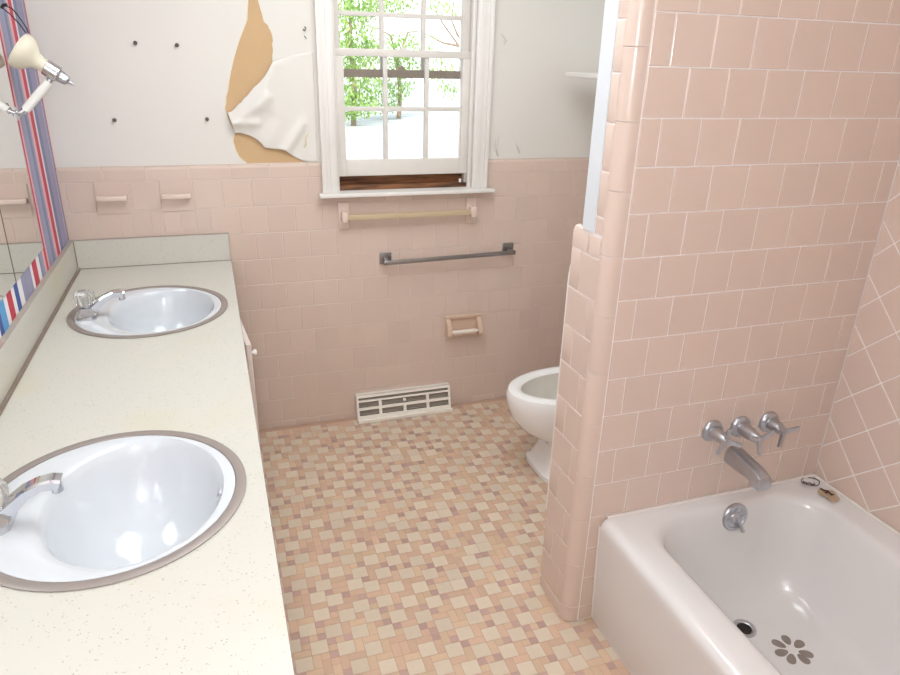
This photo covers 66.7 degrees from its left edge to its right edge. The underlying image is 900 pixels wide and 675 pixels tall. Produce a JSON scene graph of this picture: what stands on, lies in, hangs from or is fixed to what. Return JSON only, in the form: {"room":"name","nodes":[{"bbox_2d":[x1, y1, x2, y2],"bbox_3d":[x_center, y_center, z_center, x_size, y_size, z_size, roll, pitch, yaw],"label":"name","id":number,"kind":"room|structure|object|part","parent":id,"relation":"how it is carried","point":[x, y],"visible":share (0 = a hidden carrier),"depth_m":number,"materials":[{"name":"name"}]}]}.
{"room":"bathroom","nodes":[
{"label":"bathroom","id":0,"kind":"room"},
{"bbox_2d":[0,0,68,338],"bbox_3d":[-0.989,-0.067,1.081,0.120,2.440,3.134,-6,24,-18],"label":"wall","id":1,"kind":"structure","parent":0,"point":[33,127],"depth_m":2.19,"materials":[{"name":"paper"}]},
{"bbox_2d":[0,38,42,301],"bbox_3d":[-0.968,-0.377,1.126,0.007,0.980,1.948,-6,24,-18],"label":"wall mirror","id":2,"kind":"object","parent":1,"relation":"attached to","point":[21,243],"visible":1,"depth_m":1.92,"materials":[{"name":"silver metal"}]},
{"bbox_3d":[-1.050,-0.472,1.352,0.005,0.980,0.705,-6,24,-18],"label":"mirror panel","id":3,"kind":"part","parent":2,"relation":"part of","materials":[{"name":"silver mirror"}]},
{"bbox_2d":[0,3,74,120],"bbox_3d":[-1.203,-0.799,1.997,0.173,0.316,0.107,-6,24,-18],"label":"wall lamp","id":4,"kind":"object","parent":1,"relation":"attached to","point":[25,54],"visible":1,"depth_m":1.99,"materials":[{"name":"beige glass"}]},
{"bbox_2d":[8,34,47,71],"bbox_3d":[-1.225,-0.823,1.979,0.105,0.103,0.107,-6,24,-18],"label":"shade","id":5,"kind":"object","parent":4,"relation":"attached to","point":[25,54],"depth_m":1.95,"materials":[{"name":"beige glass"}]},
{"bbox_3d":[-1.223,-0.716,2.024,0.094,0.097,0.025,-6,24,-18],"label":"arm","id":6,"kind":"part","parent":4,"relation":"part of","materials":[{"name":"white plastic"}]},
{"bbox_2d":[0,242,77,404],"bbox_3d":[-1.043,0.130,1.536,0.014,0.108,2.419,-6,24,-18],"label":"backsplash","id":7,"kind":"structure","parent":1,"relation":"attached to","point":[15,351],"depth_m":1.94,"materials":[{"name":"beige laminate"}]},
{"bbox_2d":[24,0,604,429],"bbox_3d":[-0.365,-0.782,2.865,2.525,2.440,0.198,-6,24,-18],"label":"wall","id":8,"kind":"structure","parent":0,"point":[327,323],"depth_m":2.88,"materials":[{"name":"pink tile"}]},
{"bbox_2d":[93,181,131,213],"bbox_3d":[-1.261,-0.520,2.550,0.115,0.120,0.035,-6,24,-18],"label":"holder","id":9,"kind":"object","parent":8,"relation":"attached to","point":[111,197],"visible":1,"depth_m":2.56,"materials":[{"name":"pink ceramic"}]},
{"bbox_3d":[-1.261,-0.519,2.548,0.106,0.020,0.032,-6,24,-18],"label":"rail","id":10,"kind":"part","parent":9,"relation":"part of","materials":[{"name":"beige ceramic"}]},
{"bbox_2d":[73,234,230,268],"bbox_3d":[-1.153,-0.340,2.672,0.555,0.108,0.017,-6,24,-18],"label":"backsplash","id":11,"kind":"structure","parent":8,"relation":"attached to","point":[196,248],"depth_m":2.66,"materials":[{"name":"beige laminate"}]},
{"bbox_2d":[159,179,193,211],"bbox_3d":[-1.047,-0.542,2.618,0.115,0.120,0.035,-6,24,-18],"label":"holder","id":12,"kind":"object","parent":8,"relation":"attached to","point":[176,195],"visible":1,"depth_m":2.62,"materials":[{"name":"pink ceramic"}]},
{"bbox_3d":[-1.047,-0.541,2.617,0.106,0.020,0.032,-6,24,-18],"label":"rail","id":13,"kind":"part","parent":12,"relation":"part of","materials":[{"name":"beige ceramic"}]},
{"bbox_2d":[355,382,452,423],"bbox_3d":[-0.214,0.312,3.259,0.466,0.126,0.069,-6,24,-18],"label":"air vent","id":14,"kind":"object","parent":8,"relation":"in","point":[376,406],"visible":1,"depth_m":3.25,"materials":[{"name":"white metal"}]},
{"bbox_2d":[314,0,495,198],"bbox_3d":[-0.183,-1.137,2.766,0.761,1.079,0.215,-6,24,-18],"label":"window","id":15,"kind":"structure","parent":8,"relation":"in","point":[342,177],"depth_m":2.81,"materials":[{"name":"white paint"}]},
{"bbox_3d":[-0.193,-1.317,2.716,0.577,0.534,0.033,-6,24,-18],"label":"sash","id":16,"kind":"part","parent":15,"relation":"part of","materials":[{"name":"paint"}]},
{"bbox_3d":[-0.200,-1.085,2.812,0.509,0.031,0.033,-6,24,-18],"label":"rail","id":17,"kind":"part","parent":15,"relation":"part of","materials":[{"name":"wood"}]},
{"bbox_3d":[-0.215,-0.698,2.985,0.579,0.098,0.134,-6,24,-18],"label":"sill","id":18,"kind":"part","parent":15,"relation":"part of","materials":[{"name":"brown wood"}]},
{"bbox_3d":[-0.192,-0.928,2.839,0.577,0.492,0.034,-6,24,-18],"label":"sash","id":19,"kind":"part","parent":15,"relation":"part of","materials":[{"name":"paint"}]},
{"bbox_2d":[338,197,476,229],"bbox_3d":[-0.170,-0.530,2.933,0.614,0.114,0.048,-6,24,-18],"label":"towel bar","id":20,"kind":"object","parent":8,"relation":"attached to","point":[344,217],"visible":1,"depth_m":2.91,"materials":[{"name":"beige ceramic"}]},
{"bbox_3d":[-0.445,-0.509,2.865,0.046,0.114,0.008,-6,24,-18],"label":"post","id":21,"kind":"part","parent":20,"relation":"part of","materials":[{"name":"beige ceramic"}]},
{"bbox_3d":[-0.167,-0.525,2.926,0.556,0.022,0.020,-6,24,-18],"label":"rail","id":22,"kind":"part","parent":20,"relation":"part of","materials":[{"name":"beige plastic"}]},
{"bbox_3d":[0.093,-0.565,3.037,0.046,0.114,0.008,-6,24,-18],"label":"post","id":23,"kind":"part","parent":20,"relation":"part of","materials":[{"name":"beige ceramic"}]},
{"bbox_2d":[379,242,515,264],"bbox_3d":[-0.002,-0.373,3.062,0.632,0.062,0.046,-6,24,-18],"label":"towel bar","id":24,"kind":"object","parent":8,"relation":"attached to","point":[507,248],"visible":1,"depth_m":3.04,"materials":[{"name":"silver metal"}]},
{"bbox_3d":[-0.283,-0.347,2.993,0.052,0.052,0.007,-6,24,-18],"label":"mounting plate","id":25,"kind":"part","parent":24,"relation":"part of","materials":[{"name":"silver metal"}]},
{"bbox_3d":[0.007,-0.357,3.052,0.618,0.029,0.012,-6,24,-18],"label":"rail","id":26,"kind":"part","parent":24,"relation":"part of","materials":[{"name":"silver metal"}]},
{"bbox_3d":[0.267,-0.413,3.165,0.052,0.052,0.007,-6,24,-18],"label":"mounting plate","id":27,"kind":"part","parent":24,"relation":"part of","materials":[{"name":"silver metal"}]},
{"bbox_2d":[445,313,482,338],"bbox_3d":[0.066,-0.052,3.220,0.176,0.108,0.052,-6,24,-18],"label":"toilet paper holder","id":28,"kind":"object","parent":8,"relation":"attached to","point":[471,323],"visible":1,"depth_m":3.23,"materials":[{"name":"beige ceramic"}]},
{"bbox_3d":[-0.004,-0.037,3.195,0.020,0.092,0.041,-6,24,-18],"label":"arm","id":29,"kind":"part","parent":28,"relation":"part of","materials":[{"name":"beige ceramic"}]},
{"bbox_3d":[0.140,-0.052,3.241,0.020,0.092,0.041,-6,24,-18],"label":"arm","id":30,"kind":"part","parent":28,"relation":"part of","materials":[{"name":"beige ceramic"}]},
{"bbox_2d":[565,72,597,78],"bbox_3d":[0.765,-0.906,2.559,0.317,0.138,0.860,-6,24,-18],"label":"wall shelf","id":31,"kind":"object","parent":8,"relation":"attached to","point":[568,74],"visible":0.04,"depth_m":2.75,"materials":[{"name":"white paint"}]},
{"bbox_2d":[259,397,630,674],"bbox_3d":[0.093,0.973,1.996,2.525,0.120,3.280,-6,24,-18],"label":"floor","id":32,"kind":"structure","parent":0,"point":[410,545],"depth_m":2.38,"materials":[{"name":"ceramic mosaic tile"},{"name":"grout"}]},
{"bbox_2d":[241,321,260,448],"bbox_3d":[-0.772,0.546,1.815,0.617,0.760,2.408,-6,24,-18],"label":"vanity cabinet","id":33,"kind":"object","parent":32,"relation":"on","point":[248,349],"visible":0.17,"depth_m":2.21,"materials":[{"name":"paint"}]},
{"bbox_2d":[0,232,294,674],"bbox_3d":[-0.775,0.119,1.629,0.581,0.148,2.419,-6,24,-18],"label":"countertop","id":34,"kind":"structure","parent":33,"relation":"on","point":[218,608],"depth_m":1.52,"materials":[{"name":"beige laminate"}]},
{"bbox_2d":[0,473,63,535],"bbox_3d":[-0.758,0.286,1.202,0.146,0.085,0.076,-6,24,-18],"label":"faucet","id":35,"kind":"object","parent":34,"relation":"on","point":[11,503],"visible":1,"depth_m":1.19,"materials":[{"name":"silver metal"}]},
{"bbox_3d":[-0.799,0.274,1.183,0.059,0.051,0.062,-6,24,-18],"label":"clear knob","id":36,"kind":"part","parent":35,"relation":"part of","materials":[{"name":"white plastic"}]},
{"bbox_2d":[73,289,125,321],"bbox_3d":[-1.092,-0.108,2.137,0.146,0.085,0.076,-6,24,-18],"label":"faucet","id":37,"kind":"object","parent":34,"relation":"on","point":[84,298],"visible":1,"depth_m":2.11,"materials":[{"name":"silver metal"}]},
{"bbox_3d":[-1.133,-0.119,2.118,0.059,0.051,0.062,-6,24,-18],"label":"clear knob","id":38,"kind":"part","parent":37,"relation":"part of","materials":[{"name":"white plastic"}]},
{"bbox_3d":[-1.081,-0.108,2.141,0.124,0.078,0.036,-6,24,-18],"label":"spout","id":39,"kind":"part","parent":37,"relation":"part of","materials":[{"name":"silver metal"}]},
{"bbox_2d":[0,430,245,591],"bbox_3d":[-0.636,0.387,1.324,0.481,0.192,0.495,-6,24,-18],"label":"sink","id":40,"kind":"object","parent":34,"relation":"in","point":[130,505],"visible":0.82,"depth_m":1.40,"materials":[{"name":"ceramic"}]},
{"bbox_2d":[67,285,227,337],"bbox_3d":[-0.976,-0.005,2.255,0.481,0.192,0.495,-6,24,-18],"label":"sink","id":41,"kind":"object","parent":34,"relation":"in","point":[150,311],"visible":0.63,"depth_m":2.35,"materials":[{"name":"ceramic"}]},
{"bbox_2d":[506,366,558,482],"bbox_3d":[0.579,0.177,2.793,0.736,0.769,0.496,-6,24,-18],"label":"toilet","id":42,"kind":"object","parent":32,"relation":"on","point":[531,396],"visible":0.19,"depth_m":2.74,"materials":[{"name":"white ceramic"}]},
{"bbox_3d":[0.500,0.288,2.811,0.456,0.208,0.240,-6,24,-18],"label":"bowl interior","id":43,"kind":"part","parent":42,"relation":"part of","materials":[{"name":"white ceramic"}]},
{"bbox_2d":[591,474,899,674],"bbox_3d":[1.043,0.937,1.484,0.788,0.383,1.544,-6,24,-18],"label":"bathtub","id":44,"kind":"object","parent":32,"relation":"on","point":[704,585],"visible":0.99,"depth_m":1.97,"materials":[{"name":"white ceramic"}]},
{"bbox_3d":[0.866,0.548,2.064,0.090,0.090,0.039,-6,24,-18],"label":"overflow plate","id":45,"kind":"part","parent":44,"relation":"part of","materials":[{"name":"silver metal"}]},
{"bbox_2d":[771,635,813,663],"bbox_3d":[0.977,0.893,1.950,0.110,0.001,0.106,-6,24,-18],"label":"sticker","id":46,"kind":"object","parent":44,"relation":"on","point":[804,654],"visible":1,"depth_m":1.94,"materials":[{"name":"grey plastic"}]},
{"bbox_2d":[801,477,819,485],"bbox_3d":[1.143,0.455,2.167,0.059,0.007,0.050,5,23,9],"label":"ring","id":47,"kind":"object","parent":44,"relation":"on","point":[807,483],"visible":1,"depth_m":2.15,"materials":[{"name":"grey metal"}]},
{"bbox_2d":[540,0,899,621],"bbox_3d":[0.760,-0.327,1.837,0.864,2.440,0.187,-6,24,-18],"label":"wall partition","id":48,"kind":"structure","parent":0,"point":[744,158],"depth_m":1.76,"materials":[{"name":"pink tile"}]},
{"bbox_3d":[0.393,-0.167,1.680,0.055,2.243,0.017,9,23,16],"label":"bullnose trim","id":49,"kind":"part","parent":48,"relation":"part of","materials":[{"name":"pink tile"}]},
{"bbox_2d":[702,420,741,454],"bbox_3d":[0.775,0.278,1.948,0.084,0.081,0.077,-6,24,-18],"label":"tap","id":50,"kind":"object","parent":48,"relation":"attached to","point":[713,430],"visible":1,"depth_m":1.94,"materials":[{"name":"silver metal"}]},
{"bbox_3d":[0.772,0.284,1.947,0.040,0.040,0.058,-6,24,-18],"label":"stem","id":51,"kind":"part","parent":50,"relation":"part of","materials":[{"name":"silver metal"}]},
{"bbox_3d":[0.765,0.309,1.924,0.047,0.040,0.014,-15,28,-35],"label":"lever","id":52,"kind":"part","parent":50,"relation":"part of","materials":[{"name":"silver metal"}]},
{"bbox_3d":[0.777,0.273,1.915,0.021,0.048,0.021,-6,24,-18],"label":"lever","id":53,"kind":"part","parent":50,"relation":"part of","materials":[{"name":"silver metal"}]},
{"bbox_3d":[0.800,0.298,1.933,0.051,0.027,0.013,1,22,-3],"label":"lever","id":54,"kind":"part","parent":50,"relation":"part of","materials":[{"name":"silver metal"}]},
{"bbox_2d":[724,446,771,490],"bbox_3d":[0.868,0.379,1.987,0.056,0.070,0.144,-6,24,-18],"label":"tub spout","id":55,"kind":"object","parent":48,"relation":"attached to","point":[735,457],"visible":0.98,"depth_m":1.97,"materials":[{"name":"silver metal"}]},
{"bbox_2d":[730,416,774,455],"bbox_3d":[0.866,0.283,1.974,0.085,0.080,0.094,-6,24,-18],"label":"tap","id":56,"kind":"object","parent":48,"relation":"attached to","point":[741,426],"visible":0.99,"depth_m":1.97,"materials":[{"name":"silver metal"}]},
{"bbox_3d":[0.869,0.279,1.969,0.040,0.040,0.076,-6,24,-18],"label":"stem","id":57,"kind":"part","parent":56,"relation":"part of","materials":[{"name":"silver metal"}]},
{"bbox_3d":[0.861,0.285,1.930,0.051,0.031,0.013,-14,27,-33],"label":"lever","id":58,"kind":"part","parent":56,"relation":"part of","materials":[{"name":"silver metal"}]},
{"bbox_3d":[0.880,0.312,1.950,0.017,0.047,0.021,-6,24,-18],"label":"lever","id":59,"kind":"part","parent":56,"relation":"part of","materials":[{"name":"silver metal"}]},
{"bbox_3d":[0.897,0.278,1.940,0.049,0.037,0.014,1,22,-1],"label":"lever","id":60,"kind":"part","parent":56,"relation":"part of","materials":[{"name":"silver metal"}]},
{"bbox_2d":[759,411,799,447],"bbox_3d":[0.969,0.268,2.016,0.081,0.083,0.076,-6,24,-18],"label":"tap","id":61,"kind":"object","parent":48,"relation":"attached to","point":[769,421],"visible":0.95,"depth_m":2.01,"materials":[{"name":"silver metal"}]},
{"bbox_3d":[0.965,0.266,2.010,0.040,0.040,0.056,-6,24,-18],"label":"stem","id":62,"kind":"part","parent":61,"relation":"part of","materials":[{"name":"silver metal"}]},
{"bbox_3d":[0.966,0.296,1.996,0.026,0.048,0.021,-6,24,-18],"label":"lever","id":63,"kind":"part","parent":61,"relation":"part of","materials":[{"name":"silver metal"}]},
{"bbox_3d":[0.960,0.262,1.978,0.045,0.042,0.015,-16,28,-37],"label":"lever","id":64,"kind":"part","parent":61,"relation":"part of","materials":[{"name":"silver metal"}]},
{"bbox_3d":[0.994,0.270,1.993,0.051,0.022,0.012,0,22,-3],"label":"lever","id":65,"kind":"part","parent":61,"relation":"part of","materials":[{"name":"silver metal"}]},
{"bbox_2d":[815,160,899,532],"bbox_3d":[1.290,-0.301,1.811,0.120,2.440,3.134,-6,24,-18],"label":"wall","id":66,"kind":"structure","parent":0,"point":[859,457],"depth_m":1.97,"materials":[{"name":"pink tile"}]},
{"label":"outside","id":67,"kind":"structure","parent":0,"visible":0},
{"bbox_2d":[344,80,459,158],"bbox_3d":[-15.893,-14.669,43.130,120.000,0.300,89.400,-6,24,-18],"label":"ground","id":68,"kind":"structure","parent":67,"point":[405,134],"depth_m":31.01,"materials":[{"name":"white snow"}]},
{"bbox_2d":[338,0,388,125],"bbox_3d":[-4.189,-12.771,30.752,3.106,6.231,1.920,-6,24,-18],"label":"leafy tree","id":69,"kind":"object","parent":68,"relation":"on","point":[355,95],"visible":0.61,"depth_m":30.66,"materials":[{"name":"green plant"}]},
{"bbox_2d":[362,0,420,118],"bbox_3d":[-2.941,-14.657,35.269,3.226,6.359,2.637,-6,24,-18],"label":"leafy shrub","id":70,"kind":"object","parent":68,"relation":"on","point":[397,60],"visible":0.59,"depth_m":35.11,"materials":[{"name":"green plant"}]},
{"bbox_2d":[417,0,459,100],"bbox_3d":[0.100,-13.690,33.846,3.776,5.812,1.786,-14,27,-34],"label":"sparse tree","id":71,"kind":"object","parent":68,"relation":"on","point":[446,3],"visible":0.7,"depth_m":33.10,"materials":[{"name":"green plant"}]}
]}

